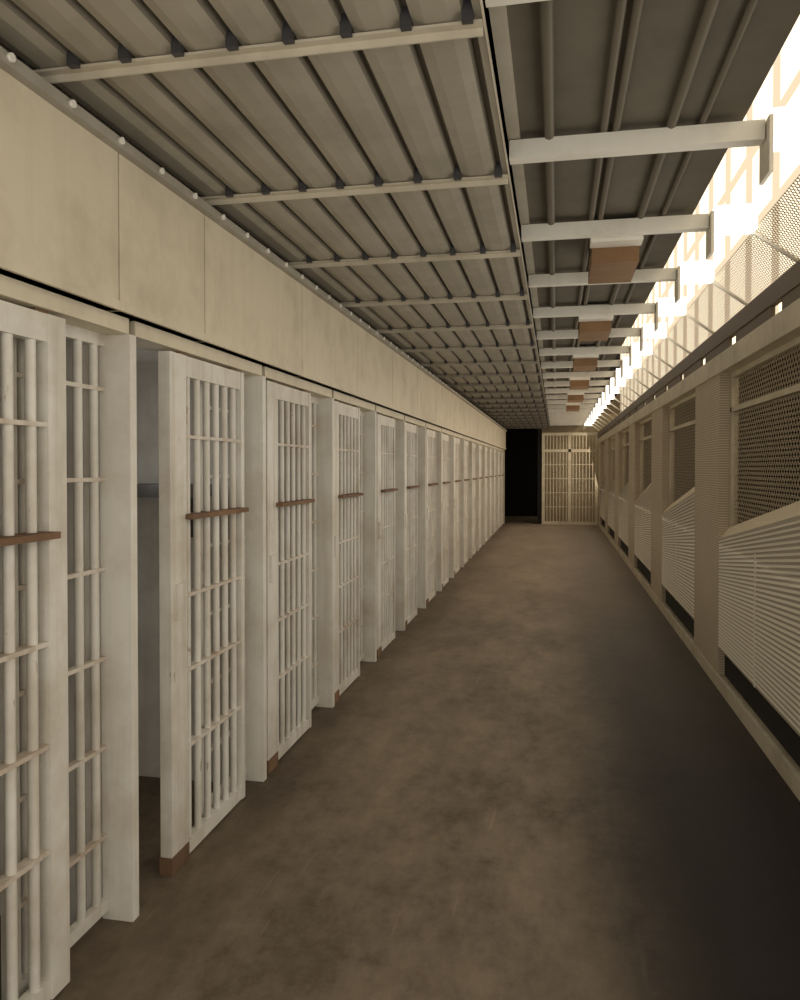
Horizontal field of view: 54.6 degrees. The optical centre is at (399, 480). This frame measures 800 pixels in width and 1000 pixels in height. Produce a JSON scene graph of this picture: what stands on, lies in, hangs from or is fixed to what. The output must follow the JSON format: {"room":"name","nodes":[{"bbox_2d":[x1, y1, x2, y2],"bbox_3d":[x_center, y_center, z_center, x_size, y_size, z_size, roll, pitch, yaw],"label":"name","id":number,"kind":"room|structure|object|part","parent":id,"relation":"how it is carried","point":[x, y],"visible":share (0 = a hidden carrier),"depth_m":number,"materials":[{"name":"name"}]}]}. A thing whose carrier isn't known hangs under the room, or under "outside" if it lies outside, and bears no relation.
{"room":"prison cell corridor","nodes":[
{"label":"prison cell corridor","id":0,"kind":"room"},
{"bbox_2d":[0,339,284,923],"bbox_3d":[-0.463,0.359,10.863,2.000,2.140,21.255,0,1,11],"label":"wall","id":1,"kind":"structure","parent":0,"point":[146,373],"depth_m":3.98,"materials":[{"name":"paint"}]},
{"bbox_2d":[137,480,284,536],"bbox_3d":[-0.222,0.038,11.243,1.520,0.270,20.224,0,1,11],"label":"bunk","id":2,"kind":"object","parent":1,"relation":"attached to","point":[143,490],"visible":0.02,"depth_m":3.67,"materials":[{"name":"grey metal"}]},
{"bbox_2d":[136,347,157,362],"bbox_3d":[-0.522,-1.236,10.544,2.000,1.060,24.700,0,1,11],"label":"ceiling","id":3,"kind":"structure","parent":0,"point":[142,355],"depth_m":3.75,"materials":[{"name":"grey paint"}]},
{"bbox_2d":[0,68,505,449],"bbox_3d":[0.540,-0.941,10.258,0.187,0.520,24.350,0,1,11],"label":"wall panel","id":4,"kind":"object","parent":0,"point":[80,221],"depth_m":2.84,"materials":[{"name":"beige paint"}]},
{"bbox_2d":[0,274,503,451],"bbox_3d":[0.722,-0.670,11.273,0.125,0.053,22.368,0,1,11],"label":"door track","id":5,"kind":"object","parent":4,"relation":"attached to","point":[76,313],"depth_m":2.92,"materials":[{"name":"beige metal"}]},
{"bbox_2d":[0,46,506,431],"bbox_3d":[0.554,-1.219,10.250,0.217,0.033,24.350,0,1,11],"label":"fascia","id":6,"kind":"object","parent":4,"relation":"attached to","point":[9,63],"depth_m":2.79,"materials":[{"name":"beige metal"}]},
{"bbox_2d":[0,0,549,427],"bbox_3d":[1.132,-1.385,10.157,1.435,0.190,24.600,0,1,11],"label":"ceiling","id":7,"kind":"structure","parent":0,"point":[431,108],"depth_m":2.66,"materials":[{"name":"grey metal"}]},
{"bbox_2d":[33,19,549,428],"bbox_3d":[1.177,-1.276,10.333,1.414,0.027,23.132,0,1,11],"label":"beams","id":8,"kind":"structure","parent":0,"point":[451,30],"depth_m":3.02,"materials":[{"name":"grey metal"}]},
{"bbox_2d":[17,0,548,427],"bbox_3d":[1.214,-1.302,10.296,1.284,0.049,23.123,0,1,11],"label":"clips","id":9,"kind":"object","parent":8,"relation":"attached to","point":[346,30],"depth_m":2.99,"materials":[{"name":"grey metal"}]},
{"bbox_2d":[0,516,799,999],"bbox_3d":[1.623,1.512,11.991,6.050,0.200,28.300,0,1,11],"label":"floor","id":10,"kind":"structure","parent":0,"point":[536,789],"depth_m":3.37,"materials":[{"name":"concrete"}]},
{"bbox_2d":[158,351,248,876],"bbox_3d":[-0.830,0.515,3.380,0.087,2.064,0.734,0,1,11],"label":"door","id":11,"kind":"structure","parent":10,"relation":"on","point":[176,370],"depth_m":3.29,"materials":[{"name":"white metal"}]},
{"bbox_2d":[266,380,314,773],"bbox_3d":[-0.626,0.499,4.395,0.087,2.064,0.734,0,1,11],"label":"door","id":12,"kind":"structure","parent":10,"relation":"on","point":[288,632],"depth_m":4.39,"materials":[{"name":"white metal"}]},
{"bbox_2d":[99,334,501,921],"bbox_3d":[0.606,0.399,10.678,0.118,2.066,21.207,0,1,11],"label":"posts","id":13,"kind":"object","parent":10,"relation":"on","point":[117,359],"visible":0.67,"depth_m":3.93,"materials":[{"name":"white metal"}]},
{"bbox_2d":[0,300,69,999],"bbox_3d":[-1.110,0.537,1.993,0.087,2.064,0.804,0,1,11],"label":"door","id":14,"kind":"structure","parent":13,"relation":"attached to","point":[46,755],"depth_m":2.29,"materials":[{"name":"white metal"}]},
{"bbox_3d":[-1.110,0.537,1.993,0.087,2.064,0.804,0,1,11],"label":"door","id":15,"kind":"part","parent":14,"relation":"part of","materials":[{"name":"beige paint"}]},
{"bbox_2d":[0,324,107,999],"bbox_3d":[-1.101,0.513,2.490,0.032,2.036,0.503,0,1,11],"label":"grille","id":16,"kind":"object","parent":13,"relation":"attached to","point":[85,920],"depth_m":2.59,"materials":[{"name":"white metal"}]},
{"bbox_2d":[200,376,245,816],"bbox_3d":[-0.855,0.494,3.710,0.032,2.036,0.503,0,1,11],"label":"grille","id":17,"kind":"object","parent":13,"relation":"attached to","point":[201,400],"depth_m":3.62,"materials":[{"name":"white metal"}]},
{"bbox_2d":[290,396,318,726],"bbox_3d":[-0.609,0.475,4.930,0.032,2.036,0.503,0,1,11],"label":"grille","id":18,"kind":"object","parent":13,"relation":"attached to","point":[314,400],"depth_m":5.11,"materials":[{"name":"white metal"}]},
{"bbox_2d":[360,410,363,660],"bbox_3d":[-0.363,0.455,6.150,0.032,2.036,0.503,0,1,11],"label":"grille","id":19,"kind":"object","parent":13,"relation":"attached to","point":[361,412],"depth_m":6.34,"materials":[{"name":"white metal"}]},
{"bbox_2d":[334,400,362,702],"bbox_3d":[-0.388,0.480,5.576,0.087,2.064,0.734,0,1,11],"label":"door","id":20,"kind":"structure","parent":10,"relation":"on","point":[347,494],"depth_m":5.61,"materials":[{"name":"white metal"}]},
{"bbox_2d":[377,413,397,657],"bbox_3d":[-0.126,0.460,6.874,0.087,2.064,0.734,0,1,11],"label":"door","id":21,"kind":"structure","parent":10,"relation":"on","point":[386,489],"depth_m":6.87,"materials":[{"name":"white metal"}]},
{"bbox_2d":[405,422,419,628],"bbox_3d":[0.107,0.442,8.026,0.087,2.064,0.734,0,1,11],"label":"door","id":22,"kind":"structure","parent":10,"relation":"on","point":[411,486],"depth_m":8.11,"materials":[{"name":"white metal"}]},
{"bbox_2d":[426,428,438,605],"bbox_3d":[0.371,0.421,9.335,0.087,2.064,0.734,0,1,11],"label":"door","id":23,"kind":"structure","parent":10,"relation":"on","point":[431,483],"depth_m":9.34,"materials":[{"name":"white metal"}]},
{"bbox_2d":[442,433,450,588],"bbox_3d":[0.603,0.403,10.486,0.087,2.064,0.734,0,1,11],"label":"door","id":24,"kind":"structure","parent":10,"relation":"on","point":[445,438],"depth_m":10.58,"materials":[{"name":"white metal"}]},
{"bbox_2d":[454,437,461,575],"bbox_3d":[0.855,0.384,11.735,0.087,2.064,0.734,0,1,11],"label":"door","id":25,"kind":"structure","parent":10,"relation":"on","point":[457,480],"depth_m":11.83,"materials":[{"name":"white metal"}]},
{"bbox_2d":[464,440,469,564],"bbox_3d":[1.087,0.366,12.887,0.087,2.064,0.734,0,1,11],"label":"door","id":26,"kind":"structure","parent":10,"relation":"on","point":[466,479],"depth_m":12.98,"materials":[{"name":"white metal"}]},
{"bbox_2d":[472,443,477,556],"bbox_3d":[1.337,0.346,14.128,0.087,2.064,0.734,0,1,11],"label":"door","id":27,"kind":"structure","parent":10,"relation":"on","point":[474,478],"depth_m":14.23,"materials":[{"name":"white metal"}]},
{"bbox_2d":[479,445,483,548],"bbox_3d":[1.579,0.327,15.327,0.087,2.064,0.734,0,1,11],"label":"door","id":28,"kind":"structure","parent":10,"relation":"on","point":[480,446],"depth_m":15.50,"materials":[{"name":"white metal"}]},
{"bbox_2d":[485,447,488,541],"bbox_3d":[1.840,0.307,16.618,0.087,2.064,0.734,0,1,11],"label":"door","id":29,"kind":"structure","parent":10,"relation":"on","point":[486,448],"depth_m":16.80,"materials":[{"name":"white metal"}]},
{"bbox_2d":[490,448,493,536],"bbox_3d":[2.084,0.288,17.827,0.087,2.064,0.734,0,1,11],"label":"door","id":30,"kind":"structure","parent":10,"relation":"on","point":[491,476],"depth_m":17.85,"materials":[{"name":"white metal"}]},
{"bbox_2d":[494,449,495,532],"bbox_3d":[2.317,0.270,18.983,0.087,2.064,0.734,0,1,11],"label":"door","id":31,"kind":"structure","parent":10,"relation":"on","point":[494,449],"depth_m":19.00,"materials":[{"name":"white metal"}]},
{"bbox_2d":[498,450,500,528],"bbox_3d":[2.582,0.249,20.296,0.087,2.064,0.734,0,1,11],"label":"door","id":32,"kind":"structure","parent":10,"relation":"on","point":[499,475],"depth_m":20.31,"materials":[{"name":"white metal"}]},
{"bbox_2d":[501,451,502,525],"bbox_3d":[2.827,0.230,21.514,0.087,2.064,0.734,0,1,11],"label":"door","id":33,"kind":"structure","parent":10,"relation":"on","point":[502,451],"depth_m":21.79,"materials":[{"name":"white metal"}]},
{"bbox_2d":[542,432,597,524],"bbox_3d":[4.797,-0.044,21.916,1.540,2.600,0.060,0,1,11],"label":"gate","id":34,"kind":"object","parent":10,"relation":"on","point":[569,450],"visible":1,"depth_m":21.89,"materials":[{"name":"metal"}]},
{"bbox_2d":[585,114,799,800],"bbox_3d":[3.009,0.021,9.800,0.555,2.850,24.400,0,1,11],"label":"wall","id":35,"kind":"structure","parent":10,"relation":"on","point":[729,589],"depth_m":5.53,"materials":[{"name":"paint"}]},
{"bbox_3d":[3.144,-1.056,9.756,0.036,0.175,24.400,0,1,11],"label":"rail","id":36,"kind":"part","parent":35,"relation":"part of","materials":[{"name":"brown metal"}]},
{"bbox_2d":[503,450,504,523],"bbox_3d":[1.957,-0.353,22.499,2.140,3.200,0.150,0,1,11],"label":"wall","id":37,"kind":"structure","parent":0,"point":[504,450],"depth_m":22.25,"materials":[{"name":"paint"}]},
{"bbox_2d":[538,428,541,523],"bbox_3d":[4.123,-0.358,22.817,0.100,3.200,1.430,0,1,11],"label":"wall","id":38,"kind":"structure","parent":0,"point":[539,429],"depth_m":22.13,"materials":[{"name":"black"}]},
{"bbox_2d":[505,354,619,515],"bbox_3d":[4.400,-2.054,25.709,6.050,6.500,0.200,0,1,11],"label":"wall","id":39,"kind":"structure","parent":0,"point":[521,452],"depth_m":25.70,"materials":[{"name":"black"}]},
{"bbox_2d":[542,414,626,521],"bbox_3d":[5.504,-0.364,23.166,2.470,3.200,0.200,0,1,11],"label":"wall","id":40,"kind":"structure","parent":0,"point":[558,428],"depth_m":23.14,"materials":[{"name":"paint"}]},
{"bbox_2d":[506,0,799,408],"bbox_3d":[2.622,-1.538,11.639,0.810,0.150,28.100,0,1,11],"label":"ceiling","id":41,"kind":"structure","parent":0,"point":[583,29],"depth_m":2.69,"materials":[{"name":"grey metal"}]},
{"bbox_2d":[489,5,549,421],"bbox_3d":[1.857,-1.500,10.008,0.045,0.175,24.600,0,1,11],"label":"beam","id":42,"kind":"structure","parent":41,"relation":"attached to","point":[498,18],"depth_m":2.71,"materials":[{"name":"metal"}]},
{"bbox_2d":[566,235,643,411],"bbox_3d":[2.203,-1.328,9.388,0.260,0.200,11.085,0,1,11],"label":"boxes","id":43,"kind":"object","parent":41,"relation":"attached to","point":[611,259],"depth_m":4.39},
{"bbox_2d":[539,0,757,425],"bbox_3d":[2.352,-1.422,10.420,0.582,0.040,25.400,0,1,11],"label":"ceiling pipes","id":44,"kind":"object","parent":41,"relation":"attached to","point":[546,8],"depth_m":2.62,"materials":[{"name":"grey metal"}]},
{"bbox_2d":[620,15,799,411],"bbox_3d":[4.372,-3.252,11.259,0.001,3.650,28.100,0,1,11],"label":"window","id":45,"kind":"structure","parent":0,"point":[790,51],"depth_m":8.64,"materials":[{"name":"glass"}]},
{"bbox_2d":[627,348,799,523],"bbox_3d":[4.470,-0.002,11.290,0.200,2.850,28.100,0,1,11],"label":"wire mesh","id":46,"kind":"structure","parent":0,"point":[796,354],"depth_m":7.89,"materials":[{"name":"brown"}]}
]}

